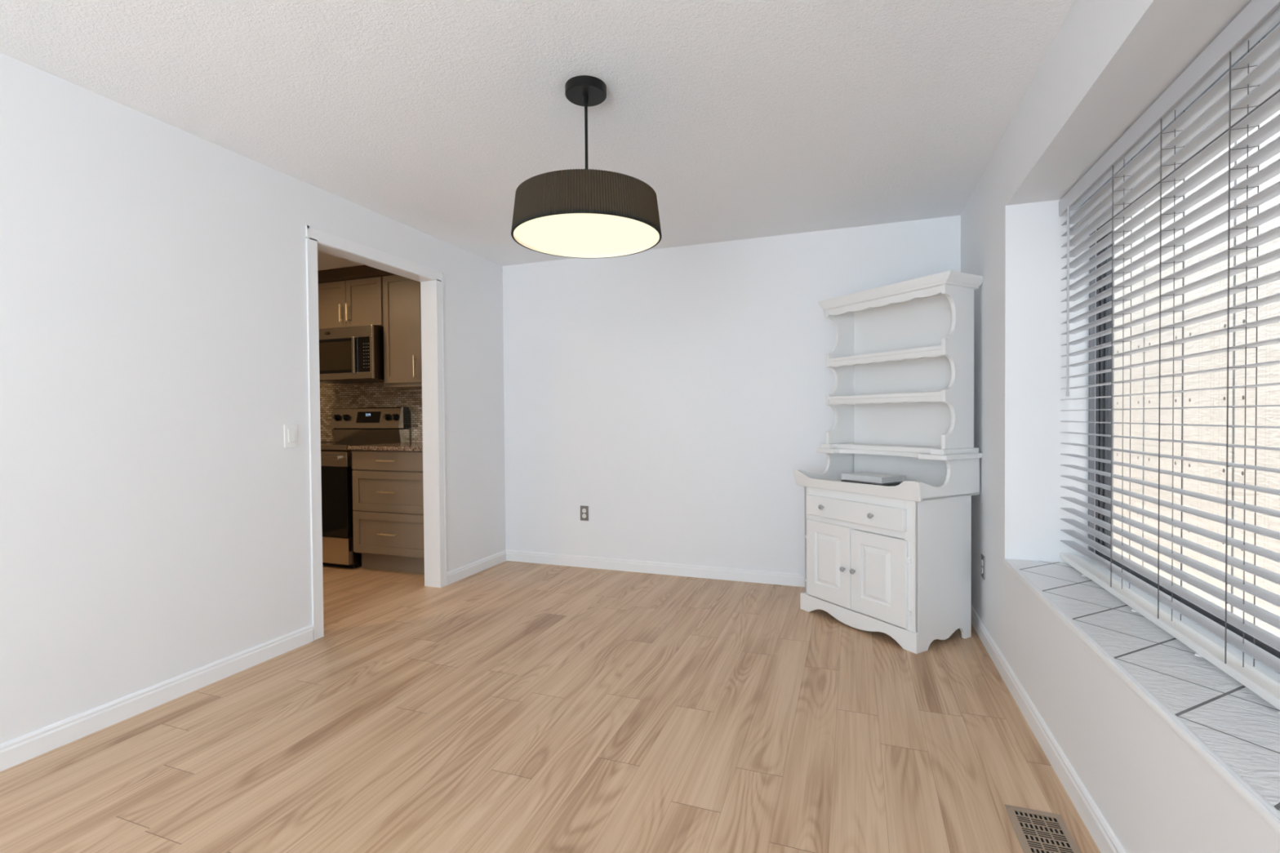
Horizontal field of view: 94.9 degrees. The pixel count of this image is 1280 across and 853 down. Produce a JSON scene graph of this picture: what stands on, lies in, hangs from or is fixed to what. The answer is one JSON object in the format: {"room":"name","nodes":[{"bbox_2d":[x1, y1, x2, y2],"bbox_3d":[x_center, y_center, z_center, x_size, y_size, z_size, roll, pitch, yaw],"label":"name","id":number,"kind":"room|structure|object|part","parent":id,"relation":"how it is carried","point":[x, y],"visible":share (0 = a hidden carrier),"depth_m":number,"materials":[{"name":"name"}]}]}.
{"room":"dining room","nodes":[
{"label":"dining room","id":0,"kind":"room"},
{"bbox_2d":[0,52,506,744],"bbox_3d":[-2.417,-0.043,1.515,0.125,2.440,7.192,0,1,20],"label":"wall","id":1,"kind":"structure","parent":0,"point":[155,526],"depth_m":2.44,"materials":[{"name":"paint"}]},
{"bbox_2d":[0,550,506,772],"bbox_3d":[-2.345,1.133,1.504,0.013,0.088,7.179,0,1,20],"label":"baseboard","id":2,"kind":"structure","parent":1,"relation":"attached to","point":[20,749],"depth_m":2.42,"materials":[{"name":"paint"}]},
{"bbox_2d":[284,424,297,447],"bbox_3d":[-1.794,0.048,3.022,0.012,0.118,0.073,0,1,20],"label":"light switch","id":3,"kind":"object","parent":1,"relation":"attached to","point":[290,430],"visible":1,"depth_m":3.02,"materials":[{"name":"white plastic"}]},
{"bbox_2d":[317,264,396,283],"bbox_3d":[-2.153,-1.280,4.817,1.580,0.074,0.130,0,1,20],"label":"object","id":4,"kind":"structure","parent":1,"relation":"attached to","point":[358,272],"depth_m":4.90,"materials":[{"name":"brown wood"}]},
{"bbox_2d":[305,225,447,640],"bbox_3d":[-1.630,0.031,3.661,0.138,2.212,1.095,0,1,20],"label":"trim","id":5,"kind":"structure","parent":1,"relation":"attached to","point":[431,280],"depth_m":4.08,"materials":[{"name":"paint"}]},
{"bbox_2d":[0,0,1075,271],"bbox_3d":[-2.110,-1.299,0.452,6.330,0.100,9.250,0,1,20],"label":"ceiling","id":6,"kind":"structure","parent":0,"point":[744,119],"depth_m":2.26,"materials":[{"name":"white paint"}]},
{"bbox_2d":[511,75,662,258],"bbox_3d":[-0.204,-1.006,2.240,0.569,0.572,0.569,0,1,20],"label":"pendant lamp","id":7,"kind":"object","parent":6,"relation":"hanging from","point":[586,213],"visible":1,"depth_m":2.10,"materials":[{"name":"black fabric"}]},
{"bbox_3d":[-0.204,-1.062,2.239,0.024,0.391,0.024,0,1,20],"label":"rod","id":8,"kind":"part","parent":7,"relation":"part of","materials":[{"name":"black paint"}]},
{"bbox_2d":[513,213,658,255],"bbox_3d":[-0.202,-0.731,2.244,0.551,0.003,0.551,0,1,20],"label":"diffuser","id":9,"kind":"object","parent":7,"relation":"attached to","point":[549,233],"depth_m":2.22,"materials":[{"name":"white plastic"}]},
{"bbox_3d":[-0.202,-0.796,2.243,0.569,0.152,0.569,0,1,20],"label":"lamp shade","id":10,"kind":"part","parent":7,"relation":"part of","materials":[{"name":"grey fabric"}]},
{"bbox_2d":[0,560,1100,852],"bbox_3d":[-1.900,1.235,1.381,6.080,0.120,7.450,0,1,20],"label":"floor","id":11,"kind":"structure","parent":0,"point":[507,706],"depth_m":2.15,"materials":[{"name":"brown wood"}]},
{"bbox_2d":[320,406,410,568],"bbox_3d":[-2.521,0.478,5.015,0.776,1.289,0.742,0,1,20],"label":"range","id":12,"kind":"object","parent":11,"relation":"on","point":[352,426],"visible":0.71,"depth_m":4.67,"materials":[{"name":"grey metal"}]},
{"bbox_3d":[-2.651,0.244,4.691,0.674,0.034,0.052,0,1,20],"label":"handle","id":13,"kind":"part","parent":12,"relation":"part of","materials":[{"name":"silver metal"}]},
{"bbox_3d":[-2.633,0.534,4.736,0.748,0.672,0.044,0,1,20],"label":"oven door","id":14,"kind":"part","parent":12,"relation":"part of","materials":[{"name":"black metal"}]},
{"bbox_3d":[-2.748,-0.079,5.310,0.060,0.060,0.048,0,1,20],"label":"knob","id":15,"kind":"part","parent":12,"relation":"part of","materials":[{"name":"black paint"}]},
{"bbox_3d":[-2.629,0.983,4.744,0.748,0.210,0.042,0,1,20],"label":"drawer","id":16,"kind":"part","parent":12,"relation":"part of","materials":[{"name":"silver metal"}]},
{"bbox_3d":[-2.649,-0.079,5.274,0.060,0.060,0.048,0,1,20],"label":"knob","id":17,"kind":"part","parent":12,"relation":"part of","materials":[{"name":"black paint"}]},
{"bbox_2d":[320,442,387,449],"bbox_3d":[-2.538,0.161,4.989,0.762,0.037,0.612,0,1,20],"label":"cooktop","id":18,"kind":"object","parent":12,"relation":"in","point":[331,446],"depth_m":4.91,"materials":[{"name":"black glass"}]},
{"bbox_3d":[-2.204,-0.080,5.112,0.060,0.060,0.048,0,1,20],"label":"knob","id":19,"kind":"part","parent":12,"relation":"part of","materials":[{"name":"black paint"}]},
{"bbox_3d":[-2.123,-0.080,5.082,0.060,0.060,0.048,0,1,20],"label":"knob","id":20,"kind":"part","parent":12,"relation":"part of","materials":[{"name":"black paint"}]},
{"bbox_2d":[351,449,424,573],"bbox_3d":[-1.757,0.648,4.747,0.828,0.945,0.707,0,1,20],"label":"base cabinet","id":21,"kind":"object","parent":11,"relation":"on","point":[388,491],"visible":0.62,"depth_m":4.48,"materials":[{"name":"grey wood"}]},
{"bbox_2d":[347,442,422,451],"bbox_3d":[-1.757,0.160,4.755,0.832,0.030,0.720,0,1,20],"label":"countertop","id":22,"kind":"structure","parent":21,"relation":"on","point":[418,446],"depth_m":4.49,"materials":[{"name":"stone"}]},
{"bbox_3d":[-1.921,0.261,4.443,0.165,0.011,0.037,0,1,20],"label":"handle","id":23,"kind":"part","parent":21,"relation":"part of","materials":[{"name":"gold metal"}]},
{"bbox_3d":[-1.919,0.499,4.447,0.165,0.011,0.037,0,1,20],"label":"handle","id":24,"kind":"part","parent":21,"relation":"part of","materials":[{"name":"gold metal"}]},
{"bbox_3d":[-1.917,0.819,4.452,0.165,0.011,0.037,0,1,20],"label":"handle","id":25,"kind":"part","parent":21,"relation":"part of","materials":[{"name":"gold metal"}]},
{"bbox_3d":[-1.866,0.261,4.454,0.806,0.146,0.020,0,1,20],"label":"drawer","id":26,"kind":"part","parent":21,"relation":"part of","materials":[{"name":"beige wood"}]},
{"bbox_3d":[-1.864,0.497,4.457,0.806,0.310,0.020,0,1,20],"label":"drawer","id":27,"kind":"part","parent":21,"relation":"part of","materials":[{"name":"beige wood"}]},
{"bbox_3d":[-1.862,0.819,4.462,0.806,0.318,0.020,0,1,20],"label":"drawer","id":28,"kind":"part","parent":21,"relation":"part of","materials":[{"name":"beige wood"}]},
{"bbox_2d":[792,270,982,653],"bbox_3d":[1.370,0.167,3.346,0.544,1.903,0.883,-1,1,-29],"label":"hutch","id":29,"kind":"object","parent":11,"relation":"on","point":[895,562],"visible":0.96,"depth_m":3.23,"materials":[{"name":"white paint"}]},
{"bbox_3d":[1.051,0.467,3.402,0.030,0.030,0.030,-1,1,-29],"label":"knob","id":30,"kind":"part","parent":29,"relation":"part of","materials":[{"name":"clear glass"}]},
{"bbox_3d":[1.092,0.787,3.405,0.016,0.454,0.328,-1,1,-29],"label":"door","id":31,"kind":"part","parent":29,"relation":"part of","materials":[{"name":"white paint"}]},
{"bbox_3d":[1.279,-0.314,3.741,0.247,0.842,0.021,-1,1,-29],"label":"panel","id":32,"kind":"part","parent":29,"relation":"part of","materials":[{"name":"white paint"}]},
{"bbox_3d":[1.134,0.798,3.283,0.030,0.030,0.030,-1,1,-29],"label":"knob","id":33,"kind":"part","parent":29,"relation":"part of","materials":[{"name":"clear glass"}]},
{"bbox_3d":[1.168,0.795,3.221,0.030,0.030,0.030,-1,1,-29],"label":"knob","id":34,"kind":"part","parent":29,"relation":"part of","materials":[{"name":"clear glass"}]},
{"bbox_3d":[1.170,0.470,3.244,0.026,0.115,0.669,-1,1,-29],"label":"drawer","id":35,"kind":"part","parent":29,"relation":"part of","materials":[{"name":"white paint"}]},
{"bbox_3d":[1.217,0.472,3.101,0.030,0.030,0.030,-1,1,-29],"label":"knob","id":36,"kind":"part","parent":29,"relation":"part of","materials":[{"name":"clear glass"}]},
{"bbox_2d":[840,480,902,486],"bbox_3d":[1.370,0.332,3.428,0.240,0.026,0.290,-1,1,-28],"label":"notebook","id":37,"kind":"object","parent":29,"relation":"in","point":[890,484],"visible":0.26,"depth_m":3.33,"materials":[{"name":"black paper"}]},
{"bbox_2d":[840,471,905,483],"bbox_3d":[1.377,0.301,3.477,0.210,0.034,0.286,-1,1,-31],"label":"book","id":38,"kind":"object","parent":37,"relation":"on","point":[876,477],"visible":0.94,"depth_m":3.41,"materials":[{"name":"white paper"}]},
{"bbox_3d":[1.258,0.794,3.104,0.016,0.446,0.352,-1,1,-29],"label":"door","id":39,"kind":"part","parent":29,"relation":"part of","materials":[{"name":"white paint"}]},
{"bbox_2d":[829,391,941,404],"bbox_3d":[1.467,-0.158,3.401,0.223,0.054,0.760,-1,1,-29],"label":"shelf","id":40,"kind":"object","parent":29,"relation":"attached to","point":[882,397],"depth_m":3.37,"materials":[{"name":"white paint"}]},
{"bbox_2d":[792,453,979,502],"bbox_3d":[1.374,0.264,3.354,0.527,0.197,0.862,-1,1,-29],"label":"tabletop","id":41,"kind":"object","parent":29,"relation":"on","point":[927,478],"depth_m":3.27,"materials":[{"name":"white paint"}]},
{"bbox_2d":[829,345,943,367],"bbox_3d":[1.465,-0.395,3.397,0.223,0.056,0.760,-1,1,-29],"label":"shelf","id":42,"kind":"object","parent":29,"relation":"attached to","point":[932,355],"depth_m":3.37,"materials":[{"name":"white paint"}]},
{"bbox_2d":[816,448,982,460],"bbox_3d":[1.460,0.151,3.399,0.335,0.026,0.868,-1,1,-29],"label":"shelf","id":43,"kind":"object","parent":29,"relation":"attached to","point":[924,454],"depth_m":3.20,"materials":[{"name":"white paint"}]},
{"bbox_3d":[1.464,-0.757,3.388,0.290,0.057,0.883,-1,1,-29],"label":"crown","id":44,"kind":"part","parent":29,"relation":"part of","materials":[{"name":"white paint"}]},
{"bbox_3d":[1.569,-0.195,3.457,0.012,1.076,0.758,-1,1,-29],"label":"panel","id":45,"kind":"part","parent":29,"relation":"part of","materials":[{"name":"white paint"}]},
{"bbox_3d":[1.657,-0.306,3.059,0.247,0.842,0.021,-1,1,-29],"label":"panel","id":46,"kind":"part","parent":29,"relation":"part of","materials":[{"name":"white paint"}]},
{"bbox_2d":[1004,804,1080,852],"bbox_3d":[1.119,1.145,1.606,0.144,0.005,0.310,0,1,19],"label":"floor vent","id":47,"kind":"object","parent":11,"relation":"in","point":[1036,833],"visible":1,"depth_m":1.66,"materials":[{"name":"beige metal"}]},
{"bbox_2d":[502,215,960,573],"bbox_3d":[0.484,-0.110,4.348,3.636,2.440,0.120,0,1,20],"label":"wall","id":48,"kind":"structure","parent":0,"point":[676,395],"depth_m":4.34,"materials":[{"name":"paint"}]},
{"bbox_2d":[580,505,588,520],"bbox_3d":[-0.439,0.684,4.630,0.072,0.117,0.010,0,1,20],"label":"wall outlet","id":49,"kind":"object","parent":48,"relation":"attached to","point":[584,509],"visible":1,"depth_m":4.63,"materials":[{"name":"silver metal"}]},
{"bbox_2d":[505,549,804,586],"bbox_3d":[0.459,1.067,4.308,3.362,0.088,0.013,0,1,20],"label":"baseboard","id":50,"kind":"structure","parent":48,"relation":"attached to","point":[797,580],"depth_m":4.41,"materials":[{"name":"paint"}]},
{"bbox_2d":[960,0,1279,852],"bbox_3d":[1.006,-0.051,0.331,0.396,2.440,7.312,0,1,20],"label":"wall","id":51,"kind":"structure","parent":0,"point":[1108,62],"depth_m":2.19,"materials":[{"name":"paint"}]},
{"bbox_2d":[981,554,985,579],"bbox_3d":[1.789,0.732,3.066,0.010,0.117,0.072,0,1,20],"label":"wall outlet","id":52,"kind":"object","parent":51,"relation":"attached to","point":[983,557],"visible":1,"depth_m":3.05,"materials":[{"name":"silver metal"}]},
{"bbox_2d":[971,604,1125,852],"bbox_3d":[0.800,1.126,0.356,0.013,0.088,7.179,0,1,20],"label":"baseboard","id":53,"kind":"structure","parent":51,"relation":"attached to","point":[1100,832],"depth_m":1.95,"materials":[{"name":"paint"}]},
{"bbox_2d":[1003,558,1279,836],"bbox_3d":[1.199,0.627,1.426,0.018,0.024,2.578,0,1,20],"label":"trim","id":54,"kind":"structure","parent":51,"relation":"attached to","point":[1248,798],"depth_m":1.25,"materials":[{"name":"paint"}]},
{"bbox_2d":[1008,559,1279,812],"bbox_3d":[1.329,0.618,1.377,0.260,0.006,2.576,0,1,20],"label":"window sill","id":55,"kind":"structure","parent":51,"relation":"attached to","point":[1238,725],"depth_m":1.44,"materials":[{"name":"tile"}]},
{"bbox_2d":[1079,21,1279,683],"bbox_3d":[1.503,-0.172,1.299,0.125,1.576,2.576,0,1,20],"label":"window","id":56,"kind":"structure","parent":51,"relation":"in","point":[1103,390],"depth_m":2.48,"materials":[{"name":"paint"}]},
{"bbox_2d":[1058,0,1279,715],"bbox_3d":[1.401,-0.177,1.335,0.072,1.554,2.562,0,1,20],"label":"window blind","id":57,"kind":"object","parent":56,"relation":"attached to","point":[1258,17],"visible":1,"depth_m":1.60,"materials":[{"name":"plastic"}]},
{"bbox_3d":[1.656,-0.177,2.017,0.055,1.472,0.014,0,1,20],"label":"ladder cord","id":58,"kind":"part","parent":57,"relation":"part of","materials":[{"name":"white fabric"}]},
{"bbox_3d":[1.413,0.584,1.346,0.054,0.024,2.552,0,1,20],"label":"rail","id":59,"kind":"part","parent":57,"relation":"part of","materials":[{"name":"white plastic"}]},
{"bbox_3d":[1.540,-0.171,1.700,0.055,1.472,0.014,0,1,20],"label":"ladder cord","id":60,"kind":"part","parent":57,"relation":"part of","materials":[{"name":"white fabric"}]},
{"bbox_3d":[1.426,-0.165,1.387,0.055,1.472,0.014,0,1,20],"label":"ladder cord","id":61,"kind":"part","parent":57,"relation":"part of","materials":[{"name":"white fabric"}]},
{"bbox_3d":[-3.599,-0.042,2.030,2.448,2.440,7.350,0,1,20],"label":"wall","id":62,"kind":"structure","parent":0,"visible":0},
{"bbox_2d":[318,276,383,328],"bbox_3d":[-2.439,-1.044,5.144,0.772,0.416,0.414,0,1,20],"label":"upper cabinet","id":63,"kind":"object","parent":62,"relation":"attached to","point":[355,302],"visible":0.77,"depth_m":4.97,"materials":[{"name":"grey wood"}]},
{"bbox_3d":[-2.674,-1.041,5.059,0.374,0.397,0.020,0,1,20],"label":"door","id":64,"kind":"part","parent":63,"relation":"part of","materials":[{"name":"beige wood"}]},
{"bbox_3d":[-2.537,-0.962,4.980,0.011,0.150,0.037,0,1,20],"label":"handle","id":65,"kind":"part","parent":63,"relation":"part of","materials":[{"name":"gold metal"}]},
{"bbox_3d":[-2.468,-0.962,4.955,0.011,0.150,0.037,0,1,20],"label":"handle","id":66,"kind":"part","parent":63,"relation":"part of","materials":[{"name":"gold metal"}]},
{"bbox_2d":[319,324,384,383],"bbox_3d":[-2.459,-0.612,5.102,0.760,0.440,0.477,0,1,20],"label":"microwave","id":67,"kind":"object","parent":63,"relation":"attached to","point":[353,354],"visible":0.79,"depth_m":4.86,"materials":[{"name":"grey metal"}]},
{"bbox_3d":[-2.600,-0.589,4.935,0.520,0.286,0.022,0,1,20],"label":"door","id":68,"kind":"part","parent":67,"relation":"part of","materials":[{"name":"black glass"}]},
{"bbox_3d":[-2.350,-0.587,4.822,0.026,0.302,0.025,0,1,20],"label":"handle","id":69,"kind":"part","parent":67,"relation":"part of","materials":[{"name":"silver metal"}]},
{"bbox_3d":[-2.315,-1.041,4.928,0.378,0.397,0.020,0,1,20],"label":"door","id":70,"kind":"part","parent":63,"relation":"part of","materials":[{"name":"beige wood"}]},
{"bbox_2d":[320,382,422,442],"bbox_3d":[-2.336,-0.347,5.333,2.338,0.974,0.021,0,1,20],"label":"backsplash","id":71,"kind":"structure","parent":62,"relation":"attached to","point":[332,395],"depth_m":5.38,"materials":[{"name":"tile"}]},
{"bbox_2d":[382,275,422,389],"bbox_3d":[-1.704,-0.791,4.880,0.782,0.925,0.414,0,1,20],"label":"upper cabinet","id":72,"kind":"object","parent":62,"relation":"attached to","point":[402,311],"visible":0.38,"depth_m":4.80,"materials":[{"name":"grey wood"}]},
{"bbox_3d":[-1.814,-0.484,4.726,0.011,0.175,0.037,0,1,20],"label":"handle","id":73,"kind":"part","parent":72,"relation":"part of","materials":[{"name":"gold metal"}]},
{"bbox_3d":[0.012,1.582,0.025,28.000,0.100,28.000,0,1,20],"label":"ground","id":74,"kind":"structure","parent":0,"visible":0},
{"bbox_2d":[1111,110,1279,637],"bbox_3d":[2.525,-0.117,0.940,0.200,3.230,15.500,0,1,20],"label":"wall","id":75,"kind":"structure","parent":74,"relation":"on","point":[1266,395],"depth_m":3.46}
]}

